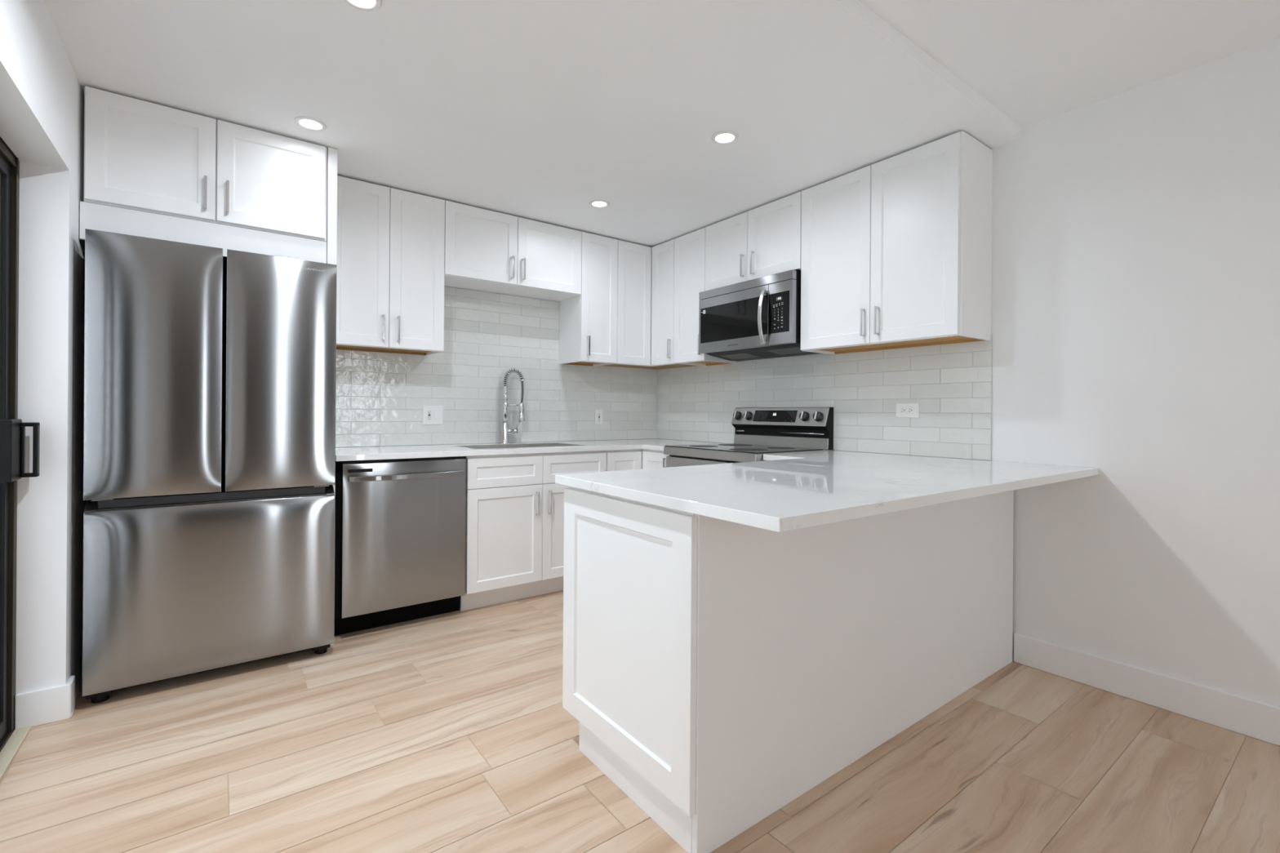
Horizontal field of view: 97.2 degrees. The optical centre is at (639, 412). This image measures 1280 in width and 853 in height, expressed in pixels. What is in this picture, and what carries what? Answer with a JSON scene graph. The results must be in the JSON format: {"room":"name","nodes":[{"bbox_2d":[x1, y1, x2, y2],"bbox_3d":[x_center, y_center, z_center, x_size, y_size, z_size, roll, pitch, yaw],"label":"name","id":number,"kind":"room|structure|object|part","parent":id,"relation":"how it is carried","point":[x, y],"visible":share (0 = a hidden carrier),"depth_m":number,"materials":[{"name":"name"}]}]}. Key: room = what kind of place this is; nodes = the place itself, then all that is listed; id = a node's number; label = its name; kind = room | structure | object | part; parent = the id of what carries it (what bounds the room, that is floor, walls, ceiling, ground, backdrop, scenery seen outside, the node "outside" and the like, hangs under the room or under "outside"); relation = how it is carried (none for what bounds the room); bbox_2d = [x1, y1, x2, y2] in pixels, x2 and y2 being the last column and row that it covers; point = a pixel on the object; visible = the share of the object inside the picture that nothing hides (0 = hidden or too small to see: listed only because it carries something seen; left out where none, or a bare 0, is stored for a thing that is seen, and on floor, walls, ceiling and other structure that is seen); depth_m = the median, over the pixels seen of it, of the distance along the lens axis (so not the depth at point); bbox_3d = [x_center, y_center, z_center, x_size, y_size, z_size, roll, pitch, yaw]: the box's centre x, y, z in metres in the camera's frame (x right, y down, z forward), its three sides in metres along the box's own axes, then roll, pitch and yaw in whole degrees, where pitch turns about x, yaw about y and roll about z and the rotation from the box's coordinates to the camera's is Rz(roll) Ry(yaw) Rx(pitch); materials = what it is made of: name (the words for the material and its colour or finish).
{"room":"kitchen","nodes":[
{"label":"kitchen","id":0,"kind":"room"},
{"bbox_2d":[0,0,86,697],"bbox_3d":[-0.535,-0.072,-0.278,0.300,2.594,7.200,0,0,-37],"label":"wall","id":1,"kind":"structure","parent":0,"point":[42,95],"depth_m":2.02,"materials":[{"name":"paint"}]},
{"bbox_2d":[0,725,31,779],"bbox_3d":[-1.445,1.114,1.012,0.042,0.008,2.426,0,0,-37],"label":"trim","id":2,"kind":"structure","parent":1,"relation":"attached to","point":[8,752],"depth_m":1.86,"materials":[{"name":"brown wood"}]},
{"bbox_2d":[0,137,39,751],"bbox_3d":[-1.479,0.119,0.990,0.170,2.004,2.440,0,0,-37],"label":"door","id":3,"kind":"structure","parent":1,"relation":"in","point":[12,430],"depth_m":1.93,"materials":[{"name":"black metal"}]},
{"bbox_3d":[-1.819,0.122,1.455,0.004,1.868,1.136,0,0,-37],"label":"pane","id":4,"kind":"part","parent":3,"relation":"part of","materials":[{"name":"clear glass"}]},
{"bbox_3d":[-1.825,0.129,1.451,0.030,1.954,1.212,0,0,-37],"label":"sliding panel","id":5,"kind":"part","parent":3,"relation":"part of","materials":[{"name":"black metal"}]},
{"bbox_3d":[-2.124,0.125,1.903,0.030,0.208,0.125,0,0,-37],"label":"lock plate","id":6,"kind":"part","parent":3,"relation":"part of","materials":[{"name":"black metal"}]},
{"bbox_3d":[-2.127,0.128,1.968,0.042,0.190,0.030,0,0,-37],"label":"pull handle","id":7,"kind":"part","parent":3,"relation":"part of","materials":[{"name":"black metal"}]},
{"bbox_2d":[14,675,75,728],"bbox_3d":[-2.158,1.051,2.052,0.140,0.125,0.094,0,0,-37],"label":"baseboard","id":8,"kind":"structure","parent":1,"relation":"attached to","point":[54,704],"depth_m":2.02,"materials":[{"name":"white paint"}]},
{"bbox_2d":[356,285,654,447],"bbox_3d":[-1.317,-0.078,3.703,3.800,2.594,0.120,0,0,-37],"label":"wall","id":9,"kind":"structure","parent":0,"point":[444,286],"depth_m":3.88,"materials":[{"name":"paint"}]},
{"bbox_2d":[79,86,327,263],"bbox_3d":[-2.010,-0.975,2.678,0.848,0.595,0.669,0,0,-37],"label":"upper cabinet","id":10,"kind":"object","parent":9,"relation":"attached to","point":[140,155],"depth_m":2.40,"materials":[{"name":"white paint"}]},
{"bbox_3d":[-1.998,-1.051,2.319,0.405,0.436,0.019,0,0,-37],"label":"door","id":11,"kind":"part","parent":10,"relation":"part of","materials":[{"name":"white paint"}]},
{"bbox_3d":[-1.847,-0.750,2.458,0.848,0.146,0.019,0,0,-37],"label":"filler panel","id":12,"kind":"part","parent":10,"relation":"part of","materials":[{"name":"white wood"}]},
{"bbox_3d":[-1.849,-0.936,2.400,0.010,0.140,0.030,0,0,-37],"label":"handle","id":13,"kind":"part","parent":10,"relation":"part of","materials":[{"name":"silver metal"}]},
{"bbox_3d":[-1.788,-0.935,2.446,0.010,0.140,0.030,0,0,-37],"label":"handle","id":14,"kind":"part","parent":10,"relation":"part of","materials":[{"name":"silver metal"}]},
{"bbox_3d":[-1.666,-1.048,2.566,0.412,0.436,0.019,0,0,-37],"label":"door","id":15,"kind":"part","parent":10,"relation":"part of","materials":[{"name":"white paint"}]},
{"bbox_2d":[336,175,444,355],"bbox_3d":[-1.489,-0.817,3.275,0.611,0.904,0.354,0,0,-37],"label":"upper cabinet","id":16,"kind":"object","parent":9,"relation":"attached to","point":[391,242],"visible":0.86,"depth_m":3.16,"materials":[{"name":"white paint"}]},
{"bbox_3d":[-1.529,-0.816,3.073,0.303,0.894,0.019,0,0,-37],"label":"door","id":17,"kind":"part","parent":16,"relation":"part of","materials":[{"name":"white paint"}]},
{"bbox_3d":[-1.421,-0.474,3.125,0.010,0.139,0.030,0,0,-37],"label":"handle","id":18,"kind":"part","parent":16,"relation":"part of","materials":[{"name":"silver metal"}]},
{"bbox_3d":[-1.357,-0.474,3.173,0.010,0.139,0.030,0,0,-37],"label":"handle","id":19,"kind":"part","parent":16,"relation":"part of","materials":[{"name":"silver metal"}]},
{"bbox_3d":[-1.284,-0.814,3.256,0.302,0.894,0.019,0,0,-37],"label":"door","id":20,"kind":"part","parent":16,"relation":"part of","materials":[{"name":"white paint"}]},
{"bbox_2d":[422,405,443,424],"bbox_3d":[-1.323,0.014,3.607,0.127,0.122,0.009,0,0,-37],"label":"outlet","id":21,"kind":"object","parent":9,"relation":"attached to","point":[432,415],"visible":1,"depth_m":3.60,"materials":[{"name":"white plastic"}]},
{"bbox_2d":[426,409,431,420],"bbox_3d":[-1.341,0.014,3.590,0.033,0.067,0.002,0,0,-37],"label":"receptacle","id":22,"kind":"object","parent":21,"relation":"attached to","point":[428,411],"depth_m":3.59,"materials":[{"name":"white plastic"}]},
{"bbox_2d":[434,409,439,420],"bbox_3d":[-1.303,0.014,3.619,0.033,0.067,0.002,0,0,-37],"label":"rocker switch","id":23,"kind":"object","parent":21,"relation":"attached to","point":[436,411],"depth_m":3.62,"materials":[{"name":"white plastic"}]},
{"bbox_2d":[335,286,657,447],"bbox_3d":[-0.849,-0.304,3.970,2.474,1.024,0.010,0,0,-37],"label":"backsplash","id":24,"kind":"structure","parent":9,"relation":"attached to","point":[380,397],"depth_m":3.83,"materials":[{"name":"tile"}]},
{"bbox_2d":[444,200,581,302],"bbox_3d":[-0.866,-1.041,3.737,0.936,0.447,0.354,0,0,-37],"label":"upper cabinet","id":25,"kind":"object","parent":9,"relation":"attached to","point":[487,251],"visible":0.9,"depth_m":3.61,"materials":[{"name":"white paint"}]},
{"bbox_3d":[-0.974,-1.040,3.485,0.458,0.436,0.019,0,0,-37],"label":"door","id":26,"kind":"part","parent":25,"relation":"part of","materials":[{"name":"white paint"}]},
{"bbox_3d":[-0.806,-0.925,3.581,0.010,0.138,0.030,0,0,-37],"label":"handle","id":27,"kind":"part","parent":25,"relation":"part of","materials":[{"name":"silver metal"}]},
{"bbox_3d":[-0.745,-0.925,3.626,0.010,0.138,0.030,0,0,-37],"label":"handle","id":28,"kind":"part","parent":25,"relation":"part of","materials":[{"name":"silver metal"}]},
{"bbox_3d":[-0.599,-1.038,3.765,0.472,0.436,0.019,0,0,-37],"label":"door","id":29,"kind":"part","parent":25,"relation":"part of","materials":[{"name":"white paint"}]},
{"bbox_2d":[559,231,617,366],"bbox_3d":[-0.370,-0.809,4.108,0.303,0.904,0.354,0,0,-37],"label":"upper cabinet","id":30,"kind":"object","parent":9,"relation":"attached to","point":[588,321],"visible":0.94,"depth_m":4.00,"materials":[{"name":"white paint"}]},
{"bbox_3d":[-0.357,-0.467,3.918,0.010,0.139,0.030,0,0,-37],"label":"handle","id":31,"kind":"part","parent":30,"relation":"part of","materials":[{"name":"silver metal"}]},
{"bbox_3d":[-0.288,-0.807,3.998,0.300,0.894,0.019,0,0,-37],"label":"door","id":32,"kind":"part","parent":30,"relation":"part of","materials":[{"name":"white paint"}]},
{"bbox_2d":[595,409,603,424],"bbox_3d":[-0.317,0.032,4.356,0.072,0.116,0.009,0,0,-37],"label":"outlet","id":33,"kind":"object","parent":9,"relation":"attached to","point":[598,413],"visible":1,"depth_m":4.35,"materials":[{"name":"white plastic"}]},
{"bbox_2d":[597,413,600,421],"bbox_3d":[-0.316,0.032,4.354,0.033,0.067,0.002,0,0,-37],"label":"receptacle","id":34,"kind":"object","parent":33,"relation":"attached to","point":[598,414],"depth_m":4.35,"materials":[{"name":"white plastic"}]},
{"bbox_2d":[603,239,694,369],"bbox_3d":[0.074,-0.806,4.294,0.629,0.902,0.587,0,0,-37],"label":"upper cabinet","id":35,"kind":"object","parent":9,"relation":"attached to","point":[646,274],"visible":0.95,"depth_m":4.17,"materials":[{"name":"white paint"}]},
{"bbox_3d":[-0.044,-0.805,4.180,0.302,0.894,0.019,0,0,-37],"label":"door","id":36,"kind":"part","parent":35,"relation":"part of","materials":[{"name":"white paint"}]},
{"bbox_3d":[0.171,-0.804,4.163,0.019,0.894,0.260,0,0,-37],"label":"door","id":37,"kind":"part","parent":35,"relation":"part of","materials":[{"name":"white paint"}]},
{"bbox_3d":[0.208,-0.463,4.069,0.030,0.139,0.010,0,0,-37],"label":"handle","id":38,"kind":"part","parent":35,"relation":"part of","materials":[{"name":"silver metal"}]},
{"bbox_2d":[0,590,1279,852],"bbox_3d":[0.882,1.185,0.784,3.506,0.100,7.200,0,0,-37],"label":"floor","id":39,"kind":"structure","parent":0,"point":[450,732],"depth_m":1.78,"materials":[{"name":"brown wood"}]},
{"bbox_2d":[82,228,337,703],"bbox_3d":[-1.958,0.215,2.645,0.834,1.800,0.755,0,0,-37],"label":"refrigerator","id":40,"kind":"object","parent":39,"relation":"on","point":[210,377],"visible":1,"depth_m":2.31,"materials":[{"name":"grey metal"}]},
{"bbox_3d":[-1.919,-0.179,2.244,0.412,1.012,0.069,0,0,-37],"label":"door","id":41,"kind":"part","parent":40,"relation":"part of","materials":[{"name":"silver metal"}]},
{"bbox_3d":[-1.756,0.718,2.370,0.834,0.686,0.069,0,0,-37],"label":"freezer drawer","id":42,"kind":"part","parent":40,"relation":"part of","materials":[{"name":"silver metal"}]},
{"bbox_3d":[-1.757,0.354,2.374,0.830,0.040,0.059,0,0,-37],"label":"grip rail","id":43,"kind":"part","parent":40,"relation":"part of","materials":[{"name":"metal"}]},
{"bbox_3d":[-1.579,-0.177,2.497,0.408,1.012,0.069,0,0,-37],"label":"door","id":44,"kind":"part","parent":40,"relation":"part of","materials":[{"name":"silver metal"}]},
{"bbox_2d":[326,146,337,645],"bbox_3d":[-1.673,-0.078,2.964,0.040,2.390,0.636,0,0,-37],"label":"end panel","id":45,"kind":"object","parent":39,"relation":"on","point":[331,174],"visible":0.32,"depth_m":2.71,"materials":[{"name":"white wood"}]},
{"bbox_2d":[333,456,466,635],"bbox_3d":[-1.380,0.677,3.143,0.636,0.882,0.670,0,0,-37],"label":"dishwasher","id":46,"kind":"object","parent":39,"relation":"on","point":[400,523],"visible":1,"depth_m":2.90,"materials":[{"name":"silver metal"}]},
{"bbox_3d":[-1.180,0.325,2.901,0.570,0.026,0.046,0,0,-37],"label":"handle","id":47,"kind":"part","parent":46,"relation":"part of","materials":[{"name":"silver metal"}]},
{"bbox_2d":[460,450,606,611],"bbox_3d":[-0.765,0.681,3.631,0.922,0.884,0.659,0,0,-37],"label":"base cabinet","id":48,"kind":"object","parent":39,"relation":"on","point":[514,508],"visible":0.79,"depth_m":3.30,"materials":[{"name":"white paint"}]},
{"bbox_3d":[-0.776,0.717,3.261,0.458,0.576,0.019,0,0,-37],"label":"door","id":49,"kind":"part","parent":48,"relation":"part of","materials":[{"name":"white paint"}]},
{"bbox_3d":[-0.773,0.339,3.261,0.458,0.170,0.019,0,0,-37],"label":"drawer","id":50,"kind":"part","parent":48,"relation":"part of","materials":[{"name":"white paint"}]},
{"bbox_3d":[-0.608,0.540,3.354,0.010,0.141,0.030,0,0,-37],"label":"handle","id":51,"kind":"part","parent":48,"relation":"part of","materials":[{"name":"silver metal"}]},
{"bbox_3d":[-0.542,0.540,3.404,0.010,0.141,0.030,0,0,-37],"label":"handle","id":52,"kind":"part","parent":48,"relation":"part of","materials":[{"name":"silver metal"}]},
{"bbox_3d":[-0.408,0.719,3.535,0.454,0.576,0.019,0,0,-37],"label":"door","id":53,"kind":"part","parent":48,"relation":"part of","materials":[{"name":"white paint"}]},
{"bbox_3d":[-0.405,0.342,3.535,0.454,0.170,0.019,0,0,-37],"label":"drawer","id":54,"kind":"part","parent":48,"relation":"part of","materials":[{"name":"white paint"}]},
{"bbox_2d":[604,448,671,471],"bbox_3d":[0.050,0.687,4.072,0.911,0.883,0.922,0,0,-37],"label":"base cabinet","id":55,"kind":"object","parent":39,"relation":"on","point":[636,459],"visible":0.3,"depth_m":3.75,"materials":[{"name":"white paint"}]},
{"bbox_2d":[335,438,719,461],"bbox_3d":[-0.576,0.225,3.602,2.483,0.030,0.930,0,0,-37],"label":"countertop","id":56,"kind":"structure","parent":55,"relation":"on","point":[390,452],"depth_m":3.31,"materials":[{"name":"white stone"}]},
{"bbox_2d":[500,368,524,443],"bbox_3d":[-0.867,-0.050,3.857,0.162,0.516,0.056,0,0,-20],"label":"faucet","id":57,"kind":"object","parent":56,"relation":"on","point":[505,431],"visible":1,"depth_m":3.83,"materials":[{"name":"silver metal"}]},
{"bbox_2d":[456,442,583,448],"bbox_3d":[-0.765,0.334,3.624,0.739,0.248,0.399,0,0,-37],"label":"sink","id":58,"kind":"object","parent":56,"relation":"in","point":[553,444],"visible":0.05,"depth_m":3.81,"materials":[{"name":"metal"}]},
{"bbox_3d":[-0.107,0.634,3.758,0.277,0.751,0.019,0,0,-37],"label":"door","id":59,"kind":"part","parent":55,"relation":"part of","materials":[{"name":"white paint"}]},
{"bbox_3d":[0.107,0.636,3.724,0.019,0.751,0.287,0,0,-37],"label":"door","id":60,"kind":"part","parent":55,"relation":"part of","materials":[{"name":"white paint"}]},
{"bbox_2d":[662,407,833,467],"bbox_3d":[0.629,0.547,3.440,0.725,1.172,0.764,0,0,-37],"label":"range","id":61,"kind":"object","parent":39,"relation":"on","point":[759,432],"visible":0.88,"depth_m":3.47,"materials":[{"name":"grey metal"}]},
{"bbox_3d":[0.406,0.585,3.274,0.043,0.622,0.758,0,0,-37],"label":"oven door","id":62,"kind":"part","parent":61,"relation":"part of","materials":[{"name":"silver metal"}]},
{"bbox_3d":[0.667,0.018,3.876,0.042,0.061,0.060,0,0,-37],"label":"knob","id":63,"kind":"part","parent":61,"relation":"part of","materials":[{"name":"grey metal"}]},
{"bbox_2d":[665,443,822,453],"bbox_3d":[0.615,0.211,3.428,0.577,0.005,0.752,0,0,-37],"label":"cooktop","id":64,"kind":"object","parent":61,"relation":"in","point":[715,448],"depth_m":3.31,"materials":[{"name":"black glass"}]},
{"bbox_3d":[0.641,0.239,3.448,0.660,0.050,0.764,0,0,-37],"label":"cooktop frame","id":65,"kind":"part","parent":61,"relation":"part of","materials":[{"name":"silver metal"}]},
{"bbox_3d":[0.725,0.018,3.798,0.042,0.061,0.060,0,0,-37],"label":"knob","id":66,"kind":"part","parent":61,"relation":"part of","materials":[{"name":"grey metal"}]},
{"bbox_3d":[0.890,0.021,3.632,0.079,0.115,0.758,0,0,-37],"label":"control panel","id":67,"kind":"part","parent":61,"relation":"part of","materials":[{"name":"silver metal"}]},
{"bbox_3d":[0.994,0.126,3.477,0.008,0.008,0.330,0,0,-37],"label":"vent trim","id":68,"kind":"part","parent":61,"relation":"part of","materials":[{"name":"silver metal"}]},
{"bbox_3d":[0.997,0.020,3.433,0.042,0.061,0.060,0,0,-37],"label":"knob","id":69,"kind":"part","parent":61,"relation":"part of","materials":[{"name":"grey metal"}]},
{"bbox_3d":[1.056,0.021,3.354,0.042,0.061,0.060,0,0,-37],"label":"knob","id":70,"kind":"part","parent":61,"relation":"part of","materials":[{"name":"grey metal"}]},
{"bbox_2d":[562,486,1013,852],"bbox_3d":[0.639,0.691,2.375,1.970,0.884,0.942,0,0,-37],"label":"base cabinet","id":71,"kind":"object","parent":39,"relation":"on","point":[716,672],"visible":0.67,"depth_m":1.69,"materials":[{"name":"white wood"}]},
{"bbox_3d":[-0.061,0.637,1.682,0.019,0.753,0.655,0,0,-37],"label":"panel","id":72,"kind":"part","parent":71,"relation":"part of","materials":[{"name":"white paint"}]},
{"bbox_3d":[-0.051,0.687,1.700,0.018,0.882,0.643,0,0,-37],"label":"panel","id":73,"kind":"part","parent":71,"relation":"part of","materials":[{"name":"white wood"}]},
{"bbox_2d":[555,450,1098,532],"bbox_3d":[0.729,0.235,2.249,2.010,0.030,1.255,0,0,-37],"label":"countertop","id":74,"kind":"structure","parent":71,"relation":"on","point":[782,492],"depth_m":1.75,"materials":[{"name":"white stone"}]},
{"bbox_2d":[44,0,1279,247],"bbox_3d":[0.878,-1.344,0.768,3.800,0.170,7.440,0,0,-37],"label":"ceiling","id":75,"kind":"structure","parent":0,"point":[537,110],"depth_m":2.14,"materials":[{"name":"paint"}]},
{"bbox_2d":[293,116,326,131],"bbox_3d":[-1.453,-1.273,2.489,0.124,0.005,0.124,0,0,-37],"label":"recessed light","id":76,"kind":"object","parent":75,"relation":"in","point":[309,123],"visible":1,"depth_m":2.48,"materials":[{"name":"white plastic"}]},
{"bbox_2d":[342,0,382,11],"bbox_3d":[-0.856,-1.269,1.722,0.124,0.005,0.124,0,0,-37],"label":"recessed light","id":77,"kind":"object","parent":75,"relation":"in","point":[363,5],"visible":1,"depth_m":1.75,"materials":[{"name":"white plastic"}]},
{"bbox_2d":[589,200,609,208],"bbox_3d":[-0.246,-1.264,3.418,0.124,0.005,0.124,0,0,-37],"label":"recessed light","id":78,"kind":"object","parent":75,"relation":"in","point":[595,203],"visible":1,"depth_m":3.41,"materials":[{"name":"white plastic"}]},
{"bbox_2d":[711,130,738,144],"bbox_3d":[0.389,-1.260,2.587,0.124,0.005,0.124,0,0,-37],"label":"recessed light","id":79,"kind":"object","parent":75,"relation":"in","point":[725,137],"visible":1,"depth_m":2.58,"materials":[{"name":"white plastic"}]},
{"bbox_2d":[657,37,1279,706],"bbox_3d":[2.344,-0.052,1.867,0.120,2.594,7.200,0,0,-37],"label":"wall","id":80,"kind":"structure","parent":0,"point":[1135,330],"depth_m":2.21,"materials":[{"name":"paint"}]},
{"bbox_2d":[673,227,737,366],"bbox_3d":[0.456,-0.803,4.011,0.354,0.904,0.322,0,0,-37],"label":"upper cabinet","id":81,"kind":"object","parent":80,"relation":"attached to","point":[690,248],"visible":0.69,"depth_m":3.94,"materials":[{"name":"white paint"}]},
{"bbox_3d":[0.346,-0.802,3.928,0.019,0.894,0.319,0,0,-37],"label":"door","id":82,"kind":"part","parent":81,"relation":"part of","materials":[{"name":"white paint"}]},
{"bbox_3d":[0.403,-0.461,3.808,0.030,0.139,0.010,0,0,-37],"label":"handle","id":83,"kind":"part","parent":81,"relation":"part of","materials":[{"name":"silver metal"}]},
{"bbox_2d":[705,191,801,290],"bbox_3d":[0.787,-1.031,3.569,0.354,0.444,0.778,0,0,-37],"label":"upper cabinet","id":84,"kind":"object","parent":80,"relation":"attached to","point":[766,240],"visible":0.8,"depth_m":3.44,"materials":[{"name":"white paint"}]},
{"bbox_3d":[0.558,-1.031,3.646,0.019,0.433,0.376,0,0,-37],"label":"door","id":85,"kind":"part","parent":84,"relation":"part of","materials":[{"name":"white paint"}]},
{"bbox_3d":[0.633,-0.915,3.503,0.030,0.138,0.010,0,0,-37],"label":"handle","id":86,"kind":"part","parent":84,"relation":"part of","materials":[{"name":"silver metal"}]},
{"bbox_3d":[0.683,-0.915,3.437,0.030,0.138,0.010,0,0,-37],"label":"handle","id":87,"kind":"part","parent":84,"relation":"part of","materials":[{"name":"silver metal"}]},
{"bbox_2d":[698,269,819,361],"bbox_3d":[0.747,-0.585,3.539,0.426,0.445,0.763,0,0,-37],"label":"microwave","id":88,"kind":"object","parent":84,"relation":"attached to","point":[760,317],"visible":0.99,"depth_m":3.40,"materials":[{"name":"silver metal"}]},
{"bbox_3d":[0.581,-0.570,3.523,0.034,0.354,0.591,0,0,-37],"label":"door","id":89,"kind":"part","parent":88,"relation":"part of","materials":[{"name":"black glass"}]},
{"bbox_3d":[0.710,-0.558,3.278,0.054,0.317,0.026,0,0,-37],"label":"handle","id":90,"kind":"part","parent":88,"relation":"part of","materials":[{"name":"silver metal"}]},
{"bbox_3d":[0.810,-0.569,3.216,0.034,0.354,0.170,0,0,-37],"label":"control panel","id":91,"kind":"part","parent":88,"relation":"part of","materials":[{"name":"silver metal"}]},
{"bbox_3d":[0.790,-1.029,3.334,0.019,0.433,0.396,0,0,-37],"label":"door","id":92,"kind":"part","parent":84,"relation":"part of","materials":[{"name":"white paint"}]},
{"bbox_2d":[657,334,992,460],"bbox_3d":[0.905,-0.292,3.693,0.010,1.026,2.550,0,0,-37],"label":"backsplash","id":93,"kind":"structure","parent":80,"relation":"attached to","point":[951,384],"depth_m":3.20,"materials":[{"name":"tile"}]},
{"bbox_2d":[800,130,992,354],"bbox_3d":[1.274,-0.797,2.913,0.354,0.904,0.854,0,0,-37],"label":"upper cabinet","id":94,"kind":"object","parent":80,"relation":"attached to","point":[896,251],"visible":1,"depth_m":2.71,"materials":[{"name":"white paint"}]},
{"bbox_3d":[1.035,-0.797,3.003,0.019,0.894,0.419,0,0,-37],"label":"door","id":95,"kind":"part","parent":94,"relation":"part of","materials":[{"name":"white paint"}]},
{"bbox_3d":[1.121,-0.456,2.844,0.030,0.139,0.010,0,0,-37],"label":"handle","id":96,"kind":"part","parent":94,"relation":"part of","materials":[{"name":"silver metal"}]},
{"bbox_3d":[1.166,-0.456,2.783,0.030,0.139,0.010,0,0,-37],"label":"handle","id":97,"kind":"part","parent":94,"relation":"part of","materials":[{"name":"silver metal"}]},
{"bbox_3d":[1.288,-0.796,2.664,0.019,0.894,0.419,0,0,-37],"label":"door","id":98,"kind":"part","parent":94,"relation":"part of","materials":[{"name":"white paint"}]},
{"bbox_2d":[896,403,919,417],"bbox_3d":[1.416,-0.013,2.989,0.009,0.076,0.124,0,0,-37],"label":"outlet","id":99,"kind":"object","parent":80,"relation":"attached to","point":[903,410],"visible":1,"depth_m":2.98,"materials":[{"name":"white plastic"}]},
{"bbox_2d":[901,407,913,413],"bbox_3d":[1.414,-0.013,2.987,0.002,0.033,0.067,0,0,-37],"label":"receptacle","id":100,"kind":"object","parent":99,"relation":"attached to","point":[904,410],"depth_m":2.98,"materials":[{"name":"white plastic"}]},
{"bbox_2d":[1013,632,1279,746],"bbox_3d":[2.985,1.084,0.884,0.014,0.132,4.248,0,0,-37],"label":"baseboard","id":101,"kind":"structure","parent":80,"relation":"attached to","point":[1253,718],"depth_m":2.19,"materials":[{"name":"white paint"}]}
]}

